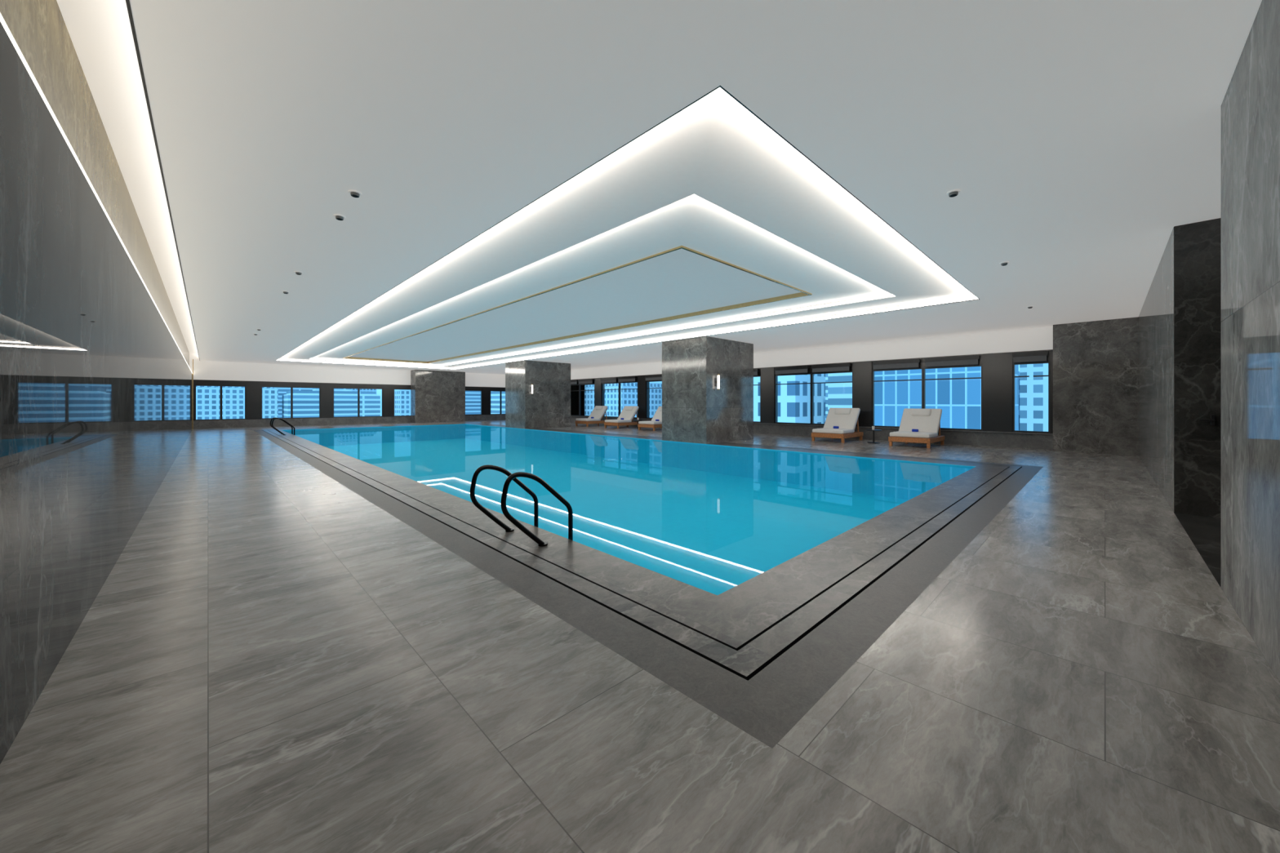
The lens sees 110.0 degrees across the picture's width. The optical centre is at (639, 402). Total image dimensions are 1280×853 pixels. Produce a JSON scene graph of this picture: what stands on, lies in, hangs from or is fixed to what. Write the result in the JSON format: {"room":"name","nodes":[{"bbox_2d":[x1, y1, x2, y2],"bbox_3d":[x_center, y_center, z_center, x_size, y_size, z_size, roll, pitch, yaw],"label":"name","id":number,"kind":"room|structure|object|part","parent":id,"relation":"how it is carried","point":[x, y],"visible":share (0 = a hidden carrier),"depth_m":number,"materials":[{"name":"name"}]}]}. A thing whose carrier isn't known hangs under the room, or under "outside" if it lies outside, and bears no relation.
{"room":"indoor swimming pool","nodes":[
{"label":"indoor swimming pool","id":0,"kind":"room"},
{"bbox_2d":[0,0,189,366],"bbox_3d":[-12.870,-2.240,12.144,0.160,1.320,36.650,0,0,-44],"label":"wall","id":1,"kind":"structure","parent":0,"point":[38,28],"depth_m":3.66,"materials":[{"name":"stone"}]},
{"bbox_2d":[0,21,192,764],"bbox_3d":[-12.819,-0.040,12.193,0.300,3.080,36.650,0,0,-44],"label":"wall","id":2,"kind":"structure","parent":0,"point":[96,388],"depth_m":2.59,"materials":[{"name":"stone"}]},
{"bbox_2d":[0,13,191,372],"bbox_3d":[-12.754,-1.597,12.255,0.120,0.035,36.650,0,0,-44],"label":"trim","id":3,"kind":"structure","parent":2,"relation":"attached to","point":[2,20],"depth_m":2.61,"materials":[{"name":"white metal"}]},
{"bbox_2d":[192,359,193,429],"bbox_3d":[-24.809,-0.450,24.872,0.030,3.900,0.050,0,0,-44],"label":"trim","id":4,"kind":"structure","parent":2,"relation":"attached to","point":[193,359],"depth_m":24.86,"materials":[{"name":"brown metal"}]},
{"bbox_2d":[293,271,302,275],"bbox_3d":[-6.283,-2.377,8.249,0.130,0.045,0.130,0,0,-44],"label":"recessed light","id":5,"kind":"object","parent":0,"point":[298,273],"depth_m":8.22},
{"bbox_2d":[189,353,505,428],"bbox_3d":[-18.493,-0.700,32.362,20.120,4.400,0.330,0,0,-44],"label":"wall","id":6,"kind":"structure","parent":0,"point":[253,376],"depth_m":29.45,"materials":[{"name":"paint"}]},
{"bbox_2d":[195,385,245,420],"bbox_3d":[-24.633,0.015,26.355,2.200,2.030,0.120,0,0,-44],"label":"frame","id":7,"kind":"object","parent":6,"relation":"attached to","point":[220,386],"visible":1,"depth_m":26.30,"materials":[{"name":"black metal"}]},
{"bbox_2d":[261,386,320,419],"bbox_3d":[-22.257,0.015,28.644,3.000,2.030,0.120,0,0,-44],"label":"window","id":8,"kind":"structure","parent":6,"relation":"attached to","point":[291,388],"depth_m":28.61,"materials":[{"name":"black metal"}]},
{"bbox_2d":[333,387,382,417],"bbox_3d":[-19.593,0.015,31.212,3.000,2.030,0.120,0,0,-44],"label":"frame","id":9,"kind":"object","parent":6,"relation":"attached to","point":[358,388],"visible":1,"depth_m":31.16,"materials":[{"name":"black metal"}]},
{"bbox_2d":[394,388,410,416],"bbox_3d":[-16.928,0.015,33.779,3.000,2.030,0.120,0,0,-44],"label":"frame","id":10,"kind":"object","parent":6,"relation":"attached to","point":[394,388],"visible":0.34,"depth_m":33.05,"materials":[{"name":"black metal"}]},
{"bbox_2d":[465,390,482,415],"bbox_3d":[-14.264,0.015,36.347,3.000,2.030,0.120,0,0,-44],"label":"frame","id":11,"kind":"object","parent":6,"relation":"attached to","point":[465,390],"visible":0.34,"depth_m":37.34,"materials":[{"name":"black metal"}]},
{"bbox_2d":[490,391,505,414],"bbox_3d":[-11.978,0.015,38.550,1.950,2.030,0.120,0,0,-44],"label":"frame","id":12,"kind":"object","parent":6,"relation":"attached to","point":[500,391],"visible":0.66,"depth_m":38.49,"materials":[{"name":"black metal"}]},
{"bbox_2d":[0,419,1279,852],"bbox_3d":[-5.038,1.515,18.616,19.820,0.030,38.200,0,0,-44],"label":"floor","id":13,"kind":"structure","parent":0,"point":[297,644],"depth_m":2.38,"materials":[{"name":"tile"}]},
{"bbox_2d":[270,417,294,435],"bbox_3d":[-16.598,1.201,20.807,0.847,0.998,0.820,0,0,-44],"label":"pool handrail","id":14,"kind":"object","parent":13,"relation":"on","point":[274,418],"visible":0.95,"depth_m":20.73,"materials":[{"name":"black metal"}]},
{"bbox_2d":[410,369,465,422],"bbox_3d":[-15.449,-0.410,34.406,3.700,3.980,0.990,0,0,-44],"label":"stone column","id":15,"kind":"structure","parent":13,"relation":"on","point":[432,399],"depth_m":33.84,"materials":[{"name":"stone"}]},
{"bbox_2d":[470,464,573,546],"bbox_3d":[-1.304,1.201,4.937,0.847,0.998,0.820,0,0,-44],"label":"pool handrail","id":16,"kind":"object","parent":13,"relation":"on","point":[513,477],"visible":1,"depth_m":4.91,"materials":[{"name":"black metal"}]},
{"bbox_3d":[-1.554,1.201,5.196,0.847,0.998,0.050,0,0,-44],"label":"rail","id":17,"kind":"part","parent":16,"relation":"part of","materials":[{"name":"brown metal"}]},
{"bbox_3d":[-1.054,1.201,4.678,0.847,0.998,0.050,0,0,-44],"label":"rail","id":18,"kind":"part","parent":16,"relation":"part of","materials":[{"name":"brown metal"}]},
{"bbox_2d":[505,360,570,428],"bbox_3d":[-6.208,-0.410,27.382,3.140,3.980,2.350,0,0,-44],"label":"stone column","id":19,"kind":"structure","parent":13,"relation":"on","point":[548,406],"depth_m":26.38,"materials":[{"name":"stone"}]},
{"bbox_2d":[530,384,533,394],"bbox_3d":[-6.182,-0.750,25.654,0.140,0.580,0.155,0,0,-44],"label":"wall sconce","id":20,"kind":"object","parent":19,"relation":"attached to","point":[531,387],"visible":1,"depth_m":25.61,"materials":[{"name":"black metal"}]},
{"bbox_2d":[575,405,608,426],"bbox_3d":[-3.019,0.861,28.893,1.950,1.278,1.240,0,0,-44],"label":"lounger","id":21,"kind":"object","parent":13,"relation":"on","point":[597,413],"visible":0.91,"depth_m":28.73,"materials":[{"name":"white fabric"}]},
{"bbox_3d":[-3.019,1.340,28.893,1.950,0.320,1.240,0,0,-44],"label":"frame","id":22,"kind":"part","parent":21,"relation":"part of","materials":[{"name":"brown wood"}]},
{"bbox_2d":[588,405,608,419],"bbox_3d":[-2.739,0.663,29.163,0.722,0.880,1.200,0,0,-44],"label":"cushion","id":23,"kind":"object","parent":21,"relation":"on","point":[598,411],"depth_m":28.97,"materials":[{"name":"fabric"}]},
{"bbox_2d":[595,405,603,409],"bbox_3d":[-2.648,0.355,29.250,0.234,0.265,0.600,0,0,-44],"label":"pillow","id":24,"kind":"object","parent":21,"relation":"on","point":[598,407],"depth_m":29.13,"materials":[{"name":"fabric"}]},
{"bbox_2d":[604,405,638,428],"bbox_3d":[-1.007,0.861,26.805,1.950,1.278,1.240,0,0,-44],"label":"lounger","id":25,"kind":"object","parent":13,"relation":"on","point":[628,414],"visible":0.94,"depth_m":26.63,"materials":[{"name":"white fabric"}]},
{"bbox_3d":[-1.007,1.340,26.805,1.950,0.320,1.240,0,0,-44],"label":"frame","id":26,"kind":"part","parent":25,"relation":"part of","materials":[{"name":"brown wood"}]},
{"bbox_2d":[617,405,638,420],"bbox_3d":[-0.727,0.663,27.075,0.722,0.880,1.200,0,0,-44],"label":"cushion","id":27,"kind":"object","parent":25,"relation":"on","point":[628,412],"depth_m":26.90,"materials":[{"name":"fabric"}]},
{"bbox_2d":[625,405,633,410],"bbox_3d":[-0.636,0.355,27.162,0.234,0.265,0.600,0,0,-44],"label":"pillow","id":28,"kind":"object","parent":25,"relation":"on","point":[628,407],"depth_m":27.08,"materials":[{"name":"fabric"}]},
{"bbox_2d":[282,423,975,595],"bbox_3d":[-5.792,2.001,17.395,10.100,0.999,28.910,0,0,-44],"label":"swimming pool","id":29,"kind":"object","parent":13,"relation":"in","point":[711,518],"visible":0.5,"depth_m":12.31,"materials":[{"name":"liquid"}]},
{"bbox_2d":[637,406,662,431],"bbox_3d":[1.005,0.861,24.717,1.950,1.278,1.240,0,0,-44],"label":"lounger","id":30,"kind":"object","parent":13,"relation":"on","point":[656,421],"visible":0.63,"depth_m":24.28,"materials":[{"name":"white fabric"}]},
{"bbox_3d":[1.005,1.340,24.717,1.950,0.320,1.240,0,0,-44],"label":"frame","id":31,"kind":"part","parent":30,"relation":"part of","materials":[{"name":"brown wood"}]},
{"bbox_2d":[651,406,662,421],"bbox_3d":[1.286,0.663,24.987,0.722,0.880,1.200,0,0,-44],"label":"cushion","id":32,"kind":"object","parent":30,"relation":"on","point":[657,416],"depth_m":25.10,"materials":[{"name":"fabric"}]},
{"bbox_2d":[662,336,753,444],"bbox_3d":[2.760,-0.410,18.075,3.140,3.980,2.200,0,0,-44],"label":"stone column","id":33,"kind":"structure","parent":13,"relation":"on","point":[704,423],"depth_m":17.05,"materials":[{"name":"stone"}]},
{"bbox_2d":[667,372,747,408],"bbox_3d":[2.760,-0.452,18.075,3.144,1.304,2.204,0,0,-44],"label":"joint","id":34,"kind":"object","parent":33,"relation":"attached to","point":[694,372],"visible":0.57,"depth_m":16.80,"materials":[{"name":"grey stone"}]},
{"bbox_2d":[715,373,719,390],"bbox_3d":[2.879,-0.750,16.540,0.140,0.580,0.155,0,0,-44],"label":"wall sconce","id":35,"kind":"object","parent":33,"relation":"attached to","point":[717,380],"visible":1,"depth_m":16.50,"materials":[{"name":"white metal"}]},
{"bbox_2d":[811,408,863,443],"bbox_3d":[7.792,0.861,17.674,1.950,1.278,1.240,0,0,-44],"label":"lounger","id":36,"kind":"object","parent":13,"relation":"on","point":[840,423],"visible":1,"depth_m":17.60,"materials":[{"name":"white fabric"}]},
{"bbox_3d":[7.792,1.340,17.674,1.950,0.320,1.240,0,0,-44],"label":"frame","id":37,"kind":"part","parent":36,"relation":"part of","materials":[{"name":"brown wood"}]},
{"bbox_2d":[823,408,860,430],"bbox_3d":[8.072,0.663,17.944,0.722,0.880,1.200,0,0,-44],"label":"cushion","id":38,"kind":"object","parent":36,"relation":"on","point":[843,418],"depth_m":17.83,"materials":[{"name":"fabric"}]},
{"bbox_2d":[834,408,851,414],"bbox_3d":[8.163,0.355,18.032,0.234,0.265,0.600,0,0,-44],"label":"pillow","id":39,"kind":"object","parent":36,"relation":"on","point":[837,411],"depth_m":17.97,"materials":[{"name":"fabric"}]},
{"bbox_2d":[866,426,881,443],"bbox_3d":[8.630,1.190,16.552,0.520,0.620,0.520,0,0,-44],"label":"side table","id":40,"kind":"object","parent":13,"relation":"on","point":[873,429],"visible":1,"depth_m":16.55,"materials":[{"name":"black metal"}]},
{"bbox_2d":[888,408,944,448],"bbox_3d":[9.700,0.861,15.694,1.950,1.278,1.240,0,0,-44],"label":"lounger","id":41,"kind":"object","parent":13,"relation":"on","point":[917,425],"visible":1,"depth_m":15.65,"materials":[{"name":"white fabric"}]},
{"bbox_3d":[9.700,1.340,15.694,1.950,0.320,1.240,0,0,-44],"label":"frame","id":42,"kind":"part","parent":41,"relation":"part of","materials":[{"name":"brown wood"}]},
{"bbox_2d":[898,408,942,433],"bbox_3d":[9.980,0.663,15.964,0.722,0.880,1.200,0,0,-44],"label":"cushion","id":43,"kind":"object","parent":41,"relation":"on","point":[926,420],"depth_m":15.87,"materials":[{"name":"fabric"}]},
{"bbox_2d":[911,408,931,416],"bbox_3d":[10.071,0.355,16.052,0.234,0.265,0.600,0,0,-44],"label":"pillow","id":44,"kind":"object","parent":41,"relation":"on","point":[914,412],"depth_m":16.00,"materials":[{"name":"fabric"}]},
{"bbox_2d":[129,0,1262,374],"bbox_3d":[-5.478,-2.510,19.267,19.550,0.220,36.650,0,0,-44],"label":"ceiling","id":45,"kind":"structure","parent":0,"point":[581,184],"depth_m":4.57,"materials":[{"name":"white paint"}]},
{"bbox_2d":[56,0,198,353],"bbox_3d":[-12.672,-2.600,12.335,0.430,0.400,36.650,0,0,-44],"label":"ceiling slot","id":46,"kind":"object","parent":45,"relation":"in","point":[100,33],"depth_m":4.37,"materials":[{"name":"white paint"}]},
{"bbox_2d":[125,0,199,360],"bbox_3d":[-12.514,-2.402,12.487,0.016,0.016,36.650,0,0,-44],"label":"trim","id":47,"kind":"structure","parent":45,"relation":"attached to","point":[127,2],"depth_m":3.75,"materials":[{"name":"black metal"}]},
{"bbox_2d":[333,213,345,220],"bbox_3d":[-3.868,-2.377,5.772,0.130,0.045,0.130,0,0,-44],"label":"recessed light","id":48,"kind":"object","parent":45,"relation":"in","point":[340,217],"depth_m":5.74,"materials":[{"name":"black metal"}]},
{"bbox_2d":[348,190,361,197],"bbox_3d":[-3.257,-2.377,5.124,0.130,0.045,0.130,0,0,-44],"label":"recessed light","id":49,"kind":"object","parent":45,"relation":"in","point":[354,193],"depth_m":5.09,"materials":[{"name":"black metal"}]},
{"bbox_2d":[946,189,960,197],"bbox_3d":[3.574,-2.377,5.111,0.130,0.045,0.130,0,0,-44],"label":"recessed light","id":50,"kind":"object","parent":45,"relation":"in","point":[953,193],"depth_m":5.08,"materials":[{"name":"black metal"}]},
{"bbox_2d":[999,261,1008,266],"bbox_3d":[6.253,-2.377,7.692,0.130,0.045,0.130,0,0,-44],"label":"recessed light","id":51,"kind":"object","parent":45,"relation":"in","point":[1005,263],"depth_m":7.66,"materials":[{"name":"black metal"}]},
{"bbox_2d":[570,326,1053,449],"bbox_3d":[0.940,-0.475,26.889,0.330,3.950,35.180,0,0,-44],"label":"wall","id":52,"kind":"structure","parent":0,"point":[997,367],"depth_m":17.11,"materials":[{"name":"paint"}]},
{"bbox_2d":[570,379,578,384],"bbox_3d":[-5.048,-1.460,32.778,0.140,0.320,1.630,0,0,-44],"label":"roller blind","id":53,"kind":"object","parent":52,"relation":"attached to","point":[572,382],"visible":0.48,"depth_m":32.36,"materials":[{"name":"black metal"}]},
{"bbox_2d":[570,384,587,415],"bbox_3d":[-4.312,-0.160,32.245,0.010,2.180,3.480,0,0,-44],"label":"pane","id":54,"kind":"object","parent":52,"relation":"attached to","point":[574,394],"visible":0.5,"depth_m":32.40,"materials":[{"name":"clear glass"}]},
{"bbox_2d":[570,383,594,416],"bbox_3d":[-4.312,-0.160,32.245,0.120,2.280,3.580,0,0,-44],"label":"frame","id":55,"kind":"object","parent":52,"relation":"attached to","point":[579,390],"visible":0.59,"depth_m":32.18,"materials":[{"name":"black metal"}]},
{"bbox_2d":[577,378,593,384],"bbox_3d":[-3.806,-1.460,31.489,0.140,0.320,1.630,0,0,-44],"label":"roller blind","id":56,"kind":"object","parent":52,"relation":"attached to","point":[588,380],"visible":1,"depth_m":31.38,"materials":[{"name":"grey fabric"}]},
{"bbox_2d":[600,377,617,382],"bbox_3d":[-2.064,-1.460,29.682,0.140,0.320,1.630,0,0,-44],"label":"roller blind","id":57,"kind":"object","parent":52,"relation":"attached to","point":[602,380],"visible":1,"depth_m":29.55,"materials":[{"name":"grey fabric"}]},
{"bbox_2d":[601,381,637,417],"bbox_3d":[-1.328,-0.160,29.148,0.120,2.280,3.580,0,0,-44],"label":"frame","id":58,"kind":"object","parent":52,"relation":"attached to","point":[619,383],"visible":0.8,"depth_m":29.11,"materials":[{"name":"black metal"}]},
{"bbox_2d":[617,376,636,382],"bbox_3d":[-0.822,-1.460,28.393,0.140,0.320,1.630,0,0,-44],"label":"roller blind","id":59,"kind":"object","parent":52,"relation":"attached to","point":[629,379],"visible":1,"depth_m":28.28,"materials":[{"name":"grey fabric"}]},
{"bbox_2d":[644,374,662,381],"bbox_3d":[0.920,-1.460,26.585,0.140,0.320,1.630,0,0,-44],"label":"roller blind","id":60,"kind":"object","parent":52,"relation":"attached to","point":[656,377],"visible":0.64,"depth_m":26.57,"materials":[{"name":"grey fabric"}]},
{"bbox_2d":[646,380,662,418],"bbox_3d":[1.656,-0.160,26.052,0.120,2.280,3.580,0,0,-44],"label":"frame","id":61,"kind":"object","parent":52,"relation":"attached to","point":[647,388],"visible":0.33,"depth_m":27.28,"materials":[{"name":"black metal"}]},
{"bbox_2d":[753,368,759,375],"bbox_3d":[5.146,-1.460,22.200,0.140,0.320,1.630,0,0,-44],"label":"roller blind","id":62,"kind":"object","parent":52,"relation":"attached to","point":[755,371],"visible":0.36,"depth_m":21.65,"materials":[{"name":"grey fabric"}]},
{"bbox_2d":[753,375,760,422],"bbox_3d":[4.640,-0.160,22.956,0.120,2.280,3.580,0,0,-44],"label":"frame","id":63,"kind":"object","parent":52,"relation":"attached to","point":[753,375],"visible":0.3,"depth_m":21.66,"materials":[{"name":"black metal"}]},
{"bbox_2d":[773,365,808,374],"bbox_3d":[6.887,-1.460,20.393,0.140,0.320,1.630,0,0,-44],"label":"roller blind","id":64,"kind":"object","parent":52,"relation":"attached to","point":[803,369],"visible":1,"depth_m":20.32,"materials":[{"name":"grey fabric"}]},
{"bbox_2d":[570,349,1053,435],"bbox_3d":[0.918,-0.325,26.660,0.120,2.690,34.880,0,0,-44],"label":"trim","id":65,"kind":"structure","parent":52,"relation":"attached to","point":[1048,349],"depth_m":17.25,"materials":[{"name":"metal"}]},
{"bbox_2d":[774,371,853,425],"bbox_3d":[7.624,-0.160,19.859,0.120,2.280,3.580,0,0,-44],"label":"frame","id":66,"kind":"object","parent":52,"relation":"attached to","point":[811,383],"visible":0.9,"depth_m":19.85,"materials":[{"name":"black metal"}]},
{"bbox_2d":[811,363,851,373],"bbox_3d":[8.129,-1.460,19.104,0.140,0.320,1.630,0,0,-44],"label":"roller blind","id":67,"kind":"object","parent":52,"relation":"attached to","point":[843,366],"visible":1,"depth_m":19.02,"materials":[{"name":"grey fabric"}]},
{"bbox_2d":[872,359,920,369],"bbox_3d":[9.871,-1.460,17.297,0.140,0.320,1.630,0,0,-44],"label":"roller blind","id":68,"kind":"object","parent":52,"relation":"attached to","point":[909,363],"visible":1,"depth_m":17.21,"materials":[{"name":"grey fabric"}]},
{"bbox_2d":[871,364,982,431],"bbox_3d":[10.607,-0.160,16.763,0.120,2.280,3.580,0,0,-44],"label":"frame","id":69,"kind":"object","parent":52,"relation":"attached to","point":[923,380],"visible":0.88,"depth_m":16.71,"materials":[{"name":"black metal"}]},
{"bbox_2d":[924,355,979,367],"bbox_3d":[11.113,-1.460,16.008,0.140,0.320,1.630,0,0,-44],"label":"roller blind","id":70,"kind":"object","parent":52,"relation":"attached to","point":[962,360],"visible":1,"depth_m":15.94,"materials":[{"name":"grey fabric"}]},
{"bbox_2d":[1012,351,1048,363],"bbox_3d":[12.595,-1.460,14.470,0.140,0.320,0.860,0,0,-44],"label":"roller blind","id":71,"kind":"object","parent":52,"relation":"attached to","point":[1029,357],"visible":1,"depth_m":14.42,"materials":[{"name":"grey fabric"}]},
{"bbox_2d":[1012,361,1050,433],"bbox_3d":[12.720,-0.160,14.570,0.100,2.280,0.930,0,0,-44],"label":"frame","id":72,"kind":"object","parent":52,"relation":"attached to","point":[1038,362],"visible":0.99,"depth_m":14.51,"materials":[{"name":"black metal"}]},
{"bbox_2d":[1053,316,1138,455],"bbox_3d":[13.730,-0.475,13.350,0.700,3.950,2.070,0,0,-44],"label":"wall","id":73,"kind":"structure","parent":0,"point":[1095,363],"depth_m":13.19,"materials":[{"name":"stone"}]},
{"bbox_2d":[1138,226,1173,511],"bbox_3d":[10.744,-0.475,9.243,9.300,3.950,0.300,0,0,-44],"label":"wall","id":74,"kind":"structure","parent":0,"point":[1156,317],"depth_m":7.82,"materials":[{"name":"stone"}]},
{"bbox_2d":[1173,217,1221,517],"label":"door","id":75,"kind":"structure","parent":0,"point":[1197,245],"depth_m":5.96,"materials":[{"name":"stone"}]},
{"bbox_2d":[1173,106,1221,226],"bbox_3d":[6.533,-2.450,4.317,3.600,0.100,1.550,0,0,-44],"label":"wall","id":76,"kind":"structure","parent":0,"point":[1202,199],"depth_m":5.00,"materials":[{"name":"white paint"}]},
{"bbox_2d":[1221,0,1279,681],"bbox_3d":[2.348,-0.700,1.152,6.820,4.400,0.300,0,0,-44],"label":"wall","id":77,"kind":"structure","parent":0,"point":[1251,104],"depth_m":2.88,"materials":[{"name":"stone"}]},
{"label":"outside","id":78,"kind":"structure","parent":0,"visible":0},
{"label":"ground","id":79,"kind":"structure","parent":78,"visible":0},
{"bbox_2d":[195,386,278,419],"bbox_3d":[-128.242,26.750,140.282,22.000,69.500,15.000,0,0,-44],"label":"office building","id":80,"kind":"structure","parent":79,"relation":"on","point":[207,397],"depth_m":134.53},
{"bbox_2d":[273,386,312,417],"bbox_3d":[-152.136,25.750,186.694,30.000,71.500,15.000,0,0,-44],"label":"office building","id":81,"kind":"structure","parent":79,"relation":"on","point":[282,391],"depth_m":182.46,"materials":[{"name":"blue glass"}]},
{"bbox_2d":[282,387,380,417],"bbox_3d":[-103.301,27.750,150.429,25.000,67.500,15.000,0,0,-44],"label":"office building","id":82,"kind":"structure","parent":79,"relation":"on","point":[305,403],"depth_m":145.61,"materials":[{"name":"blue glass"}]},
{"bbox_2d":[351,388,376,391],"bbox_3d":[-144.412,22.750,221.913,20.000,77.500,20.000,0,0,-44],"label":"office building","id":83,"kind":"structure","parent":79,"relation":"on","point":[353,389],"depth_m":218.05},
{"bbox_2d":[394,389,410,415],"bbox_3d":[-78.360,25.250,160.576,18.000,72.500,15.000,0,0,-44],"label":"office building","id":84,"kind":"structure","parent":79,"relation":"on","point":[402,397],"depth_m":150.25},
{"bbox_2d":[465,391,480,414],"bbox_3d":[-77.575,24.750,202.995,20.000,73.500,20.000,0,0,-44],"label":"office building","id":85,"kind":"structure","parent":79,"relation":"on","point":[473,398],"depth_m":194.18,"materials":[{"name":"blue glass"}]},
{"bbox_2d":[490,391,505,413],"bbox_3d":[-39.541,27.250,156.322,22.000,68.500,18.000,0,0,-44],"label":"office building","id":86,"kind":"structure","parent":79,"relation":"on","point":[495,395],"depth_m":148.81,"materials":[{"name":"blue glass"}]},
{"bbox_2d":[587,382,662,417],"bbox_3d":[-4.584,26.750,134.458,20.000,69.500,20.000,0,0,-44],"label":"office building","id":87,"kind":"structure","parent":79,"relation":"on","point":[628,397],"depth_m":124.21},
{"bbox_2d":[753,373,825,423],"bbox_3d":[23.238,18.750,71.000,10.000,85.500,8.000,0,0,-44],"label":"office building","id":88,"kind":"structure","parent":79,"relation":"on","point":[793,400],"depth_m":66.58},
{"bbox_2d":[825,373,827,420],"bbox_3d":[45.900,27.250,110.893,18.000,68.500,12.000,0,0,-44],"label":"office building","id":89,"kind":"structure","parent":79,"relation":"on","point":[826,375],"depth_m":101.78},
{"bbox_2d":[827,372,868,457],"bbox_3d":[33.751,26.250,65.855,10.000,70.500,8.000,0,0,-44],"label":"office building","id":90,"kind":"structure","parent":79,"relation":"on","point":[839,394],"depth_m":64.06,"materials":[{"name":"blue glass"}]},
{"bbox_2d":[874,364,1018,466],"bbox_3d":[35.623,17.750,52.383,12.000,87.500,12.000,0,0,-44],"label":"office building","id":91,"kind":"structure","parent":79,"relation":"on","point":[959,401],"depth_m":48.16,"materials":[{"name":"blue glass"}]},
{"bbox_2d":[1018,371,1019,430],"bbox_3d":[60.080,27.250,74.562,16.000,68.500,8.000,0,0,-44],"label":"office building","id":92,"kind":"structure","parent":79,"relation":"on","point":[1019,371],"depth_m":66.76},
{"bbox_2d":[1019,363,1048,431],"bbox_3d":[54.136,25.250,59.113,12.000,72.500,5.000,0,0,-44],"label":"office building","id":93,"kind":"structure","parent":79,"relation":"on","point":[1033,391],"depth_m":55.78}
]}

